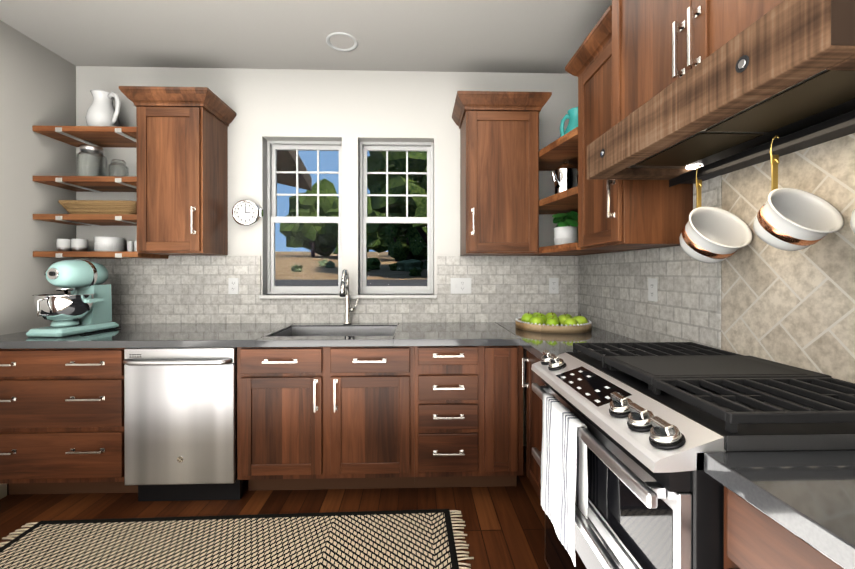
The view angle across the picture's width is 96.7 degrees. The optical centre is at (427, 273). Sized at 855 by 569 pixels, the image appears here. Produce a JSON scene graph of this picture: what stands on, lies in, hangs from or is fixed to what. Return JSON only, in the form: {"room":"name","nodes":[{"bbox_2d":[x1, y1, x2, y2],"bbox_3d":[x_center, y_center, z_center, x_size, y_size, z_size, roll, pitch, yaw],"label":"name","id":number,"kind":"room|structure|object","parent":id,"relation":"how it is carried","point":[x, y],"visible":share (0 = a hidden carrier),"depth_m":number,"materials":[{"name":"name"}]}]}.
{"room":"kitchen","nodes":[
{"label":"kitchen","id":0,"kind":"room"},
{"bbox_2d":[0,20,75,334],"bbox_3d":[-2.497,-0.093,0.175,0.160,2.740,5.360,0,0,-2],"label":"wall","id":1,"kind":"structure","parent":0,"point":[37,84],"depth_m":2.37,"materials":[{"name":"white paint"}]},
{"bbox_2d":[0,446,547,568],"bbox_3d":[-0.610,1.302,0.155,4.210,0.050,5.600,0,0,-2],"label":"floor","id":2,"kind":"structure","parent":0,"point":[504,528],"depth_m":2.06,"materials":[{"name":"brown wood"}]},
{"bbox_2d":[0,484,6,498],"bbox_3d":[-2.434,1.228,2.102,0.071,0.084,0.140,0,0,-2],"label":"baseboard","id":3,"kind":"structure","parent":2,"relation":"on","point":[3,490],"depth_m":2.15,"materials":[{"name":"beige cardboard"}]},
{"bbox_2d":[0,348,137,494],"bbox_3d":[-2.061,0.833,2.365,0.834,0.872,0.668,0,0,-2],"label":"base cabinet","id":4,"kind":"object","parent":2,"relation":"on","point":[62,409],"depth_m":2.04,"materials":[{"name":"brown wood"}]},
{"bbox_2d":[0,322,614,348],"bbox_3d":[-0.682,0.376,2.395,3.597,0.040,0.688,0,0,-2],"label":"countertop","id":5,"kind":"structure","parent":4,"relation":"on","point":[182,335],"depth_m":2.12,"materials":[{"name":"stone"}]},
{"bbox_2d":[26,260,119,336],"bbox_3d":[-2.136,0.135,2.276,0.320,0.440,0.406,0,0,3],"label":"stand mixer","id":6,"kind":"object","parent":5,"relation":"on","point":[84,306],"visible":1,"depth_m":2.23,"materials":[{"name":"teal metal"}]},
{"bbox_2d":[271,326,396,335],"bbox_3d":[-0.566,0.486,2.400,0.726,0.240,0.456,0,0,-2],"label":"sink","id":7,"kind":"object","parent":5,"relation":"in","point":[349,331],"depth_m":2.62,"materials":[{"name":"silver metal"}]},
{"bbox_2d":[339,269,358,323],"bbox_3d":[-0.535,0.161,2.592,0.109,0.387,0.232,0,0,-2],"label":"faucet","id":8,"kind":"object","parent":5,"relation":"on","point":[345,274],"visible":1,"depth_m":2.66,"materials":[{"name":"silver metal"}]},
{"bbox_2d":[515,317,591,333],"bbox_3d":[0.817,0.328,2.485,0.473,0.054,0.473,0,0,-2],"label":"tray","id":9,"kind":"object","parent":5,"relation":"on","point":[557,328],"visible":0.67,"depth_m":2.28,"materials":[{"name":"brown wood"}]},
{"bbox_2d":[521,311,587,325],"bbox_3d":[0.816,0.297,2.486,0.408,0.089,0.401,0,0,-2],"label":"apples","id":10,"kind":"object","parent":9,"relation":"on","point":[551,318],"visible":0.79,"depth_m":2.38,"materials":[{"name":"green food"}]},
{"bbox_2d":[123,347,241,500],"bbox_3d":[-1.346,0.836,2.300,0.581,0.866,0.606,0,0,-2],"label":"dishwasher","id":11,"kind":"object","parent":2,"relation":"on","point":[180,424],"visible":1,"depth_m":2.05,"materials":[{"name":"silver metal"}]},
{"bbox_2d":[0,509,473,568],"bbox_3d":[-0.891,1.267,1.185,2.240,0.012,1.604,0,0,-3],"label":"rug","id":12,"kind":"object","parent":2,"relation":"on","point":[409,539],"visible":0.98,"depth_m":1.78,"materials":[{"name":"beige fabric"}]},
{"bbox_2d":[408,346,495,487],"bbox_3d":[0.129,0.833,2.430,0.457,0.872,0.668,0,0,-2],"label":"base cabinet","id":13,"kind":"object","parent":2,"relation":"on","point":[452,389],"depth_m":2.10,"materials":[{"name":"brown wood"}]},
{"bbox_2d":[496,346,522,486],"bbox_3d":[0.409,0.833,2.438,0.238,0.872,0.668,0,0,-2],"label":"base cabinet","id":14,"kind":"object","parent":2,"relation":"on","point":[509,390],"depth_m":2.11,"materials":[{"name":"brown wood"}]},
{"bbox_2d":[522,350,544,500],"bbox_3d":[0.838,0.835,1.862,0.587,0.872,0.511,0,0,-2],"label":"base cabinet","id":15,"kind":"object","parent":2,"relation":"on","point":[533,402],"depth_m":1.99,"materials":[{"name":"brown wood"}]},
{"bbox_2d":[516,334,643,359],"bbox_3d":[0.825,0.378,1.849,0.617,0.040,0.492,0,0,-2],"label":"countertop","id":16,"kind":"structure","parent":15,"relation":"on","point":[556,344],"depth_m":2.03,"materials":[{"name":"stone"}]},
{"bbox_2d":[531,342,854,568],"bbox_3d":[0.797,0.779,1.190,0.709,0.988,0.827,0,0,-2],"label":"range","id":17,"kind":"object","parent":2,"relation":"on","point":[658,419],"visible":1,"depth_m":0.93,"materials":[{"name":"silver metal"}]},
{"bbox_2d":[541,393,587,566],"bbox_3d":[0.448,0.656,1.270,0.044,0.416,0.300,0,0,-2],"label":"towel","id":18,"kind":"object","parent":17,"relation":"hanging from","point":[564,478],"visible":1,"depth_m":1.22,"materials":[{"name":"fabric"}]},
{"bbox_2d":[724,486,843,568],"bbox_3d":[0.878,0.839,0.502,0.587,0.872,0.550,0,0,-2],"label":"base cabinet","id":19,"kind":"object","parent":2,"relation":"on","point":[755,538],"depth_m":0.66,"materials":[{"name":"brown wood"}]},
{"bbox_2d":[704,451,854,568],"bbox_3d":[0.890,0.384,-0.213,0.608,0.040,1.982,0,0,-2],"label":"countertop","id":20,"kind":"structure","parent":19,"relation":"on","point":[808,497],"depth_m":0.65,"materials":[{"name":"stone"}]},
{"bbox_2d":[0,0,611,73],"bbox_3d":[-0.610,-1.513,0.147,4.210,0.100,5.600,0,0,-2],"label":"ceiling","id":21,"kind":"structure","parent":0,"point":[522,36],"depth_m":2.32,"materials":[{"name":"white paint"}]},
{"bbox_2d":[326,32,357,51],"bbox_3d":[-0.542,-1.481,2.410,0.196,0.038,0.196,0,0,-2],"label":"recessed light","id":22,"kind":"object","parent":21,"relation":"in","point":[340,49],"visible":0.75,"depth_m":2.40,"materials":[{"name":"white"}]},
{"bbox_2d":[76,66,577,445],"bbox_3d":[-0.689,-0.101,2.830,3.610,2.740,0.160,0,0,-2],"label":"wall","id":23,"kind":"structure","parent":0,"point":[350,110],"depth_m":2.75,"materials":[{"name":"white paint"}]},
{"bbox_2d":[32,126,168,258],"bbox_3d":[-2.162,-0.515,2.547,0.647,0.830,0.314,0,0,-2],"label":"shelf","id":24,"kind":"object","parent":23,"relation":"attached to","point":[103,136],"visible":0.85,"depth_m":2.41,"materials":[{"name":"brown wood"}]},
{"bbox_2d":[56,239,71,250],"bbox_3d":[-2.411,-0.185,2.529,0.086,0.088,0.086,0,0,-2],"label":"cup","id":25,"kind":"object","parent":24,"relation":"on","point":[63,244],"visible":0.71,"depth_m":2.50,"materials":[{"name":"white ceramic"}]},
{"bbox_2d":[71,239,87,250],"bbox_3d":[-2.316,-0.185,2.531,0.086,0.088,0.086,0,0,-2],"label":"cup","id":26,"kind":"object","parent":24,"relation":"on","point":[79,244],"visible":0.96,"depth_m":2.50,"materials":[{"name":"white ceramic"}]},
{"bbox_2d":[76,145,107,175],"bbox_3d":[-2.251,-0.731,2.552,0.160,0.230,0.160,0,0,-2],"label":"glass jar","id":27,"kind":"object","parent":24,"relation":"on","point":[89,149],"visible":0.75,"depth_m":2.53,"materials":[{"name":"white"}]},
{"bbox_2d":[58,200,136,213],"bbox_3d":[-2.101,-0.419,2.542,0.487,0.086,0.308,0,0,-2],"label":"tray","id":28,"kind":"object","parent":24,"relation":"on","point":[99,206],"visible":0.52,"depth_m":2.41,"materials":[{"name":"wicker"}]},
{"bbox_2d":[85,89,120,126],"bbox_3d":[-2.147,-1.072,2.537,0.238,0.282,0.176,0,0,13],"label":"pitcher","id":29,"kind":"object","parent":24,"relation":"on","point":[101,111],"visible":0.77,"depth_m":2.49,"materials":[{"name":"white ceramic"}]},
{"bbox_2d":[94,237,123,250],"bbox_3d":[-2.131,-0.191,2.547,0.156,0.100,0.156,0,0,-2],"label":"bowl","id":30,"kind":"object","parent":24,"relation":"on","point":[108,243],"visible":0.79,"depth_m":2.48,"materials":[{"name":"white ceramic"}]},
{"bbox_2d":[108,159,128,175],"bbox_3d":[-2.087,-0.694,2.567,0.110,0.156,0.110,0,0,-2],"label":"glass jar","id":31,"kind":"object","parent":24,"relation":"on","point":[122,164],"visible":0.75,"depth_m":2.57,"materials":[{"name":"clear glass"}]},
{"bbox_2d":[127,241,133,250],"bbox_3d":[-1.986,-0.180,2.541,0.036,0.077,0.036,0,0,-2],"label":"salt shaker","id":32,"kind":"object","parent":24,"relation":"on","point":[130,245],"visible":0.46,"depth_m":2.53,"materials":[{"name":"white ceramic"}]},
{"bbox_2d":[134,241,136,250],"bbox_3d":[-1.941,-0.180,2.542,0.036,0.077,0.036,0,0,-2],"label":"pepper shaker","id":33,"kind":"object","parent":24,"relation":"on","point":[135,245],"visible":0.25,"depth_m":2.53,"materials":[{"name":"white ceramic"}]},
{"bbox_2d":[119,86,235,254],"bbox_3d":[-1.631,-0.640,2.529,0.533,1.020,0.381,0,0,-2],"label":"upper cabinet","id":34,"kind":"object","parent":23,"relation":"attached to","point":[182,164],"visible":1,"depth_m":2.39,"materials":[{"name":"brown wood"}]},
{"bbox_2d":[232,199,262,226],"bbox_3d":[-1.282,-0.431,2.704,0.210,0.196,0.052,0,0,-2],"label":"wall clock","id":35,"kind":"object","parent":23,"relation":"attached to","point":[247,213],"visible":0.98,"depth_m":2.69,"materials":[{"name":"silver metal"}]},
{"bbox_2d":[267,141,341,293],"bbox_3d":[-0.907,-0.417,2.862,0.567,1.138,0.070,0,0,-2],"label":"window","id":36,"kind":"structure","parent":23,"relation":"in","point":[273,147],"depth_m":2.85,"materials":[{"name":"white plastic"}]},
{"bbox_2d":[75,256,577,323],"bbox_3d":[-0.692,0.115,2.744,3.598,0.481,0.012,0,0,-2],"label":"tile backsplash","id":37,"kind":"structure","parent":23,"relation":"attached to","point":[182,289],"depth_m":2.73,"materials":[{"name":"grey tile"}]},
{"bbox_2d":[228,278,237,293],"bbox_3d":[-1.386,0.089,2.713,0.070,0.115,0.007,0,0,-2],"label":"electrical outlet","id":38,"kind":"object","parent":37,"relation":"attached to","point":[232,285],"visible":1,"depth_m":2.71,"materials":[{"name":"white plastic"}]},
{"bbox_2d":[451,278,470,293],"bbox_3d":[0.244,0.089,2.760,0.152,0.115,0.010,0,0,-2],"label":"electrical outlet","id":39,"kind":"object","parent":37,"relation":"attached to","point":[460,285],"visible":1,"depth_m":2.76,"materials":[{"name":"white plastic"}]},
{"bbox_2d":[549,278,558,293],"bbox_3d":[0.924,0.089,2.781,0.070,0.115,0.007,0,0,-2],"label":"electrical outlet","id":40,"kind":"object","parent":37,"relation":"attached to","point":[553,285],"visible":1,"depth_m":2.78,"materials":[{"name":"white plastic"}]},
{"bbox_2d":[259,294,436,298],"bbox_3d":[-0.567,0.167,2.787,1.268,0.026,0.135,0,0,-2],"label":"window sill","id":41,"kind":"structure","parent":23,"relation":"attached to","point":[337,296],"depth_m":2.72,"materials":[{"name":"stone"}]},
{"bbox_2d":[360,142,433,293],"bbox_3d":[-0.231,-0.417,2.882,0.552,1.138,0.070,0,0,-2],"label":"window","id":42,"kind":"structure","parent":23,"relation":"in","point":[407,147],"depth_m":2.86,"materials":[{"name":"white plastic"}]},
{"bbox_2d":[452,91,551,255],"bbox_3d":[0.483,-0.640,2.591,0.600,1.020,0.381,0,0,-2],"label":"upper cabinet","id":43,"kind":"object","parent":23,"relation":"attached to","point":[499,173],"visible":1,"depth_m":2.45,"materials":[{"name":"brown wood"}]},
{"bbox_2d":[580,245,679,340],"bbox_3d":[1.272,-0.094,0.286,0.160,2.740,5.360,0,0,-2],"label":"wall","id":44,"kind":"structure","parent":0,"point":[627,251],"depth_m":2.15,"materials":[{"name":"white paint"}]},
{"bbox_2d":[526,127,628,255],"bbox_3d":[0.921,-0.462,2.428,0.390,0.665,0.733,0,0,-2],"label":"shelf","id":45,"kind":"object","parent":44,"relation":"attached to","point":[554,155],"visible":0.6,"depth_m":2.36,"materials":[{"name":"brown wood"}]},
{"bbox_2d":[551,159,577,193],"bbox_3d":[0.894,-0.606,2.455,0.250,0.260,0.149,0,0,-27],"label":"percolator","id":46,"kind":"object","parent":45,"relation":"on","point":[564,176],"visible":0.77,"depth_m":2.40,"materials":[{"name":"silver metal"}]},
{"bbox_2d":[552,211,577,244],"bbox_3d":[0.909,-0.287,2.464,0.248,0.233,0.257,0,0,-2],"label":"potted plant","id":47,"kind":"object","parent":45,"relation":"on","point":[565,232],"visible":0.83,"depth_m":2.41,"materials":[{"name":"green plant"}]},
{"bbox_2d":[560,107,577,136],"bbox_3d":[0.955,-0.930,2.476,0.167,0.268,0.226,0,0,-32],"label":"pitcher","id":48,"kind":"object","parent":45,"relation":"on","point":[572,115],"visible":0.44,"depth_m":2.43,"materials":[{"name":"teal ceramic"}]},
{"bbox_2d":[565,5,692,249],"bbox_3d":[0.958,-0.638,1.877,0.371,1.020,0.492,0,0,-2],"label":"upper cabinet","id":49,"kind":"object","parent":44,"relation":"attached to","point":[628,214],"visible":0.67,"depth_m":1.74,"materials":[{"name":"brown wood"}]},
{"bbox_2d":[612,0,783,126],"bbox_3d":[0.957,-0.981,1.146,0.416,0.880,1.077,0,0,-2],"label":"upper cabinet","id":50,"kind":"object","parent":44,"relation":"attached to","point":[658,46],"visible":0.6,"depth_m":1.29,"materials":[{"name":"brown wood"}]},
{"bbox_2d":[578,133,854,382],"bbox_3d":[1.178,-0.031,0.454,0.018,0.786,4.700,0,0,-2],"label":"tile backsplash","id":51,"kind":"structure","parent":44,"relation":"attached to","point":[757,297],"depth_m":1.33,"materials":[{"name":"beige tile"}]},
{"bbox_2d":[648,278,657,301],"bbox_3d":[1.127,0.082,1.903,0.007,0.115,0.070,0,0,-2],"label":"electrical outlet","id":52,"kind":"object","parent":51,"relation":"attached to","point":[652,289],"visible":1,"depth_m":1.89,"materials":[{"name":"white plastic"}]},
{"bbox_2d":[587,0,854,186],"bbox_3d":[0.929,-0.451,0.755,0.469,0.172,1.720,0,0,-2],"label":"range hood","id":53,"kind":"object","parent":44,"relation":"attached to","point":[784,70],"depth_m":0.98,"materials":[{"name":"brown wood"}]},
{"bbox_2d":[679,164,752,262],"bbox_3d":[1.033,-0.214,1.408,0.206,0.360,0.198,0,-38,-2],"label":"hanging pot","id":54,"kind":"object","parent":53,"relation":"hanging from","point":[708,234],"visible":1,"depth_m":1.39,"materials":[{"name":"white ceramic"}]},
{"bbox_2d":[753,135,843,250],"bbox_3d":[1.042,-0.228,1.106,0.182,0.331,0.186,0,-38,-2],"label":"hanging pot","id":55,"kind":"object","parent":53,"relation":"hanging from","point":[789,219],"visible":1,"depth_m":1.08,"materials":[{"name":"white ceramic"}]},
{"bbox_2d":[850,209,854,233],"bbox_3d":[1.050,-0.201,0.826,0.224,0.381,0.207,0,-38,-2],"label":"hanging pot","id":56,"kind":"object","parent":53,"relation":"hanging from","point":[852,222],"visible":1,"depth_m":0.86,"materials":[{"name":"white ceramic"}]},
{"label":"outside","id":57,"kind":"structure","parent":0,"visible":0},
{"bbox_2d":[275,252,426,285],"bbox_3d":[6.614,-1.067,33.275,100.000,4.895,59.400,0,0,-2],"label":"ground","id":58,"kind":"structure","parent":57,"point":[310,274],"depth_m":16.52,"materials":[{"name":"beige sand"}]},
{"bbox_2d":[280,178,338,256],"bbox_3d":[-10.915,-5.251,37.073,6.337,7.550,6.148,0,0,-2],"label":"tree","id":59,"kind":"object","parent":58,"relation":"on","point":[318,241],"depth_m":35.37,"materials":[{"name":"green plant"}]},
{"bbox_2d":[322,196,373,253],"bbox_3d":[-6.631,-4.185,34.076,5.570,5.953,5.298,0,0,-2],"label":"tree","id":60,"kind":"object","parent":58,"relation":"on","point":[331,230],"depth_m":33.23,"materials":[{"name":"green plant"}]},
{"bbox_2d":[291,257,426,275],"bbox_3d":[-2.022,-0.325,17.836,17.667,1.279,8.097,0,0,-2],"label":"bushes","id":61,"kind":"object","parent":58,"relation":"on","point":[413,267],"depth_m":18.07,"materials":[{"name":"green plant"}]},
{"bbox_2d":[367,210,397,260],"bbox_3d":[-2.428,-3.829,28.915,5.667,5.954,4.352,0,0,-2],"label":"tree","id":62,"kind":"object","parent":58,"relation":"on","point":[376,238],"depth_m":28.38,"materials":[{"name":"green plant"}]},
{"bbox_2d":[367,151,426,243],"bbox_3d":[0.524,-3.965,14.844,6.545,8.363,4.838,0,0,-2],"label":"tree","id":63,"kind":"object","parent":58,"relation":"on","point":[417,206],"depth_m":13.54,"materials":[{"name":"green plant"}]},
{"bbox_2d":[384,213,426,261],"bbox_3d":[-0.735,-2.205,20.358,3.236,4.032,2.692,0,0,-2],"label":"tree","id":64,"kind":"object","parent":58,"relation":"on","point":[404,241],"depth_m":19.99,"materials":[{"name":"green plant"}]},
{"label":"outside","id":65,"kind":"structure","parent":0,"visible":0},
{"bbox_2d":[277,150,311,190],"bbox_3d":[-4.856,-2.698,8.622,5.220,1.460,6.000,0,0,-2],"label":"eave","id":66,"kind":"object","parent":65,"point":[305,181],"depth_m":8.70,"materials":[{"name":"brown"}]}
]}

